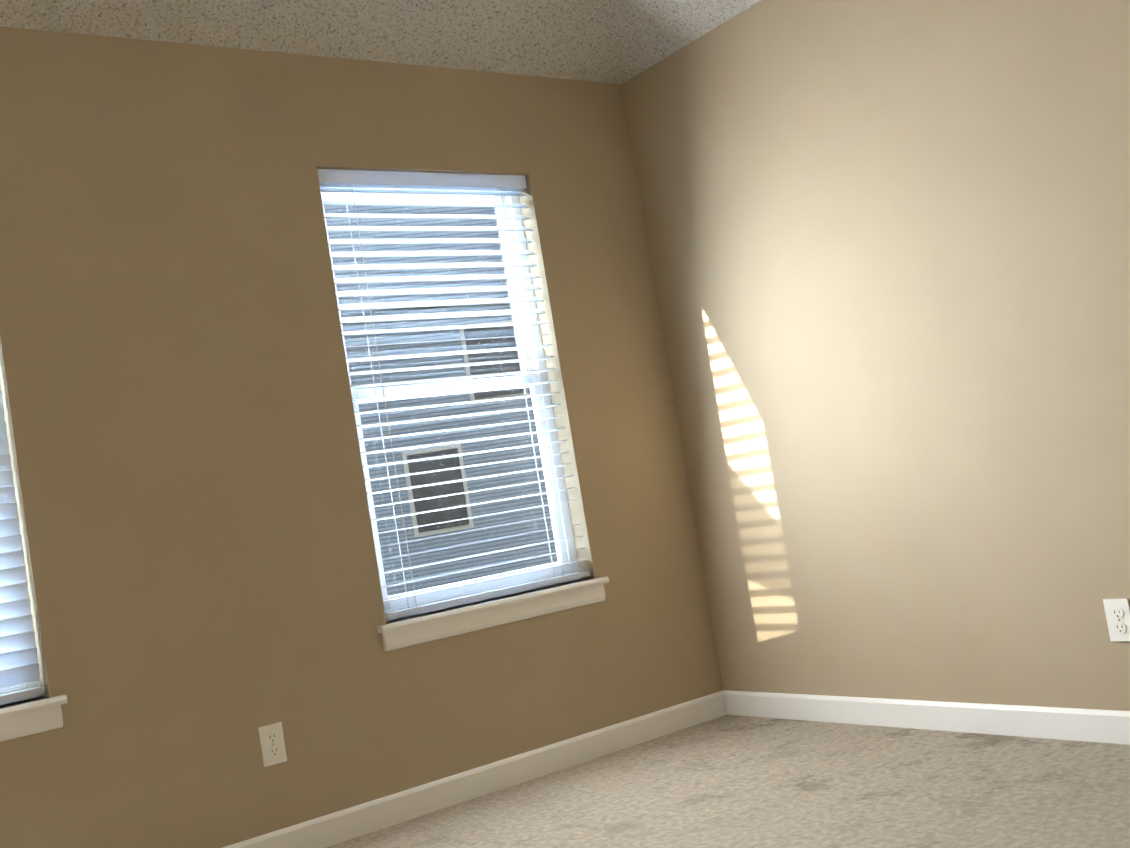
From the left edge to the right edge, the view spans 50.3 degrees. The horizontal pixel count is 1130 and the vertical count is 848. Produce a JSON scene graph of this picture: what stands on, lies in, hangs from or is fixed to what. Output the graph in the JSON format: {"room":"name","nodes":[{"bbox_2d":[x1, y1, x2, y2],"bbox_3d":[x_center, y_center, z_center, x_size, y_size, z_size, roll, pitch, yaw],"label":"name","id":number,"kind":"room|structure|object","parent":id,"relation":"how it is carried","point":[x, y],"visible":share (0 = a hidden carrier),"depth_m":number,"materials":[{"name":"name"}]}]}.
{"room":"empty bedroom","nodes":[
{"label":"empty bedroom","id":0,"kind":"room"},
{"bbox_2d":[0,26,722,847],"bbox_3d":[-1.155,-0.047,3.551,4.000,2.690,0.160,-7,-4,-36],"label":"wall","id":1,"kind":"structure","parent":0,"point":[202,576],"depth_m":3.61,"materials":[{"name":"paint"}]},
{"bbox_2d":[0,678,41,704],"bbox_3d":[-1.872,0.061,3.059,0.830,1.450,0.069,-7,-4,-36],"label":"window unit","id":2,"kind":"structure","parent":1,"relation":"in","point":[19,687],"depth_m":3.21,"materials":[{"name":"white plastic"}]},
{"bbox_2d":[0,391,43,702],"bbox_3d":[-1.821,0.036,2.987,0.854,1.450,0.090,-7,-4,-36],"label":"window blind","id":3,"kind":"object","parent":1,"relation":"attached to","point":[19,664],"visible":0.88,"depth_m":3.19,"materials":[{"name":"white plastic"}]},
{"bbox_2d":[0,695,66,741],"bbox_3d":[-1.695,0.804,2.940,0.900,0.084,0.119,-7,-4,-36],"label":"window sill","id":4,"kind":"structure","parent":1,"relation":"attached to","point":[22,718],"depth_m":3.12,"materials":[{"name":"white"}]},
{"bbox_2d":[258,722,286,766],"bbox_3d":[-0.848,0.930,3.496,0.070,0.114,0.008,-7,-4,-36],"label":"outlet","id":5,"kind":"object","parent":1,"relation":"attached to","point":[272,742],"visible":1,"depth_m":3.49,"materials":[{"name":"white plastic"}]},
{"bbox_2d":[321,192,579,620],"bbox_3d":[-0.411,-0.123,4.146,0.830,1.470,0.069,-7,-4,-36],"label":"window unit","id":6,"kind":"structure","parent":1,"relation":"in","point":[504,582],"depth_m":4.20,"materials":[{"name":"white plastic"}]},
{"bbox_2d":[317,169,589,618],"bbox_3d":[-0.369,-0.138,4.087,0.814,1.454,0.056,-7,-4,-36],"label":"window blind","id":7,"kind":"object","parent":6,"relation":"attached to","point":[359,181],"visible":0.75,"depth_m":4.07,"materials":[{"name":"white plastic"}]},
{"bbox_2d":[223,690,726,847],"bbox_3d":[-0.884,1.221,3.415,3.730,0.088,0.013,-7,-4,-36],"label":"baseboard","id":8,"kind":"structure","parent":1,"relation":"attached to","point":[359,820],"depth_m":3.87,"materials":[{"name":"white"}]},
{"bbox_2d":[377,576,608,651],"bbox_3d":[-0.233,0.629,4.027,0.900,0.084,0.119,-7,-4,-36],"label":"window sill","id":9,"kind":"structure","parent":1,"relation":"attached to","point":[435,625],"depth_m":3.97,"materials":[{"name":"white"}]},
{"bbox_2d":[0,0,760,83],"bbox_3d":[-0.236,-1.726,2.045,3.804,0.647,3.844,-7,-4,-36],"label":"ceiling","id":10,"kind":"structure","parent":0,"point":[614,41],"depth_m":4.05,"materials":[{"name":"white paint"}]},
{"bbox_2d":[326,715,1129,847],"bbox_3d":[0.526,1.021,2.134,4.800,0.120,4.080,-7,-4,-36],"label":"floor","id":11,"kind":"structure","parent":0,"point":[731,781],"depth_m":3.31,"materials":[{"name":"carpet"}]},
{"bbox_2d":[621,0,1129,710],"bbox_3d":[1.577,-0.522,3.066,0.120,2.690,3.920,-7,-4,-36],"label":"wall","id":12,"kind":"structure","parent":0,"point":[889,246],"depth_m":3.73,"materials":[{"name":"paint"}]},
{"bbox_2d":[723,690,1129,744],"bbox_3d":[1.431,0.841,3.368,0.013,0.088,2.837,-7,-4,-36],"label":"baseboard","id":13,"kind":"structure","parent":12,"relation":"attached to","point":[1073,724],"depth_m":3.72,"materials":[{"name":"white"}]},
{"bbox_2d":[1103,599,1129,640],"bbox_3d":[1.491,0.528,3.242,0.008,0.114,0.070,-7,-4,-36],"label":"outlet","id":14,"kind":"object","parent":12,"relation":"attached to","point":[1117,612],"visible":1,"depth_m":3.24,"materials":[{"name":"white plastic"}]},
{"label":"outside","id":15,"kind":"structure","parent":0,"visible":0},
{"bbox_3d":[-19.323,7.271,42.854,100.000,0.200,86.020,-7,-4,-36],"label":"ground","id":16,"kind":"structure","parent":15,"visible":0},
{"bbox_2d":[324,205,557,595],"bbox_3d":[-2.681,-0.995,28.242,15.000,8.970,9.800,-8,-3,-16],"label":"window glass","id":17,"kind":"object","parent":16,"relation":"on","point":[497,506],"depth_m":23.44,"materials":[{"name":"grey"}]}
]}

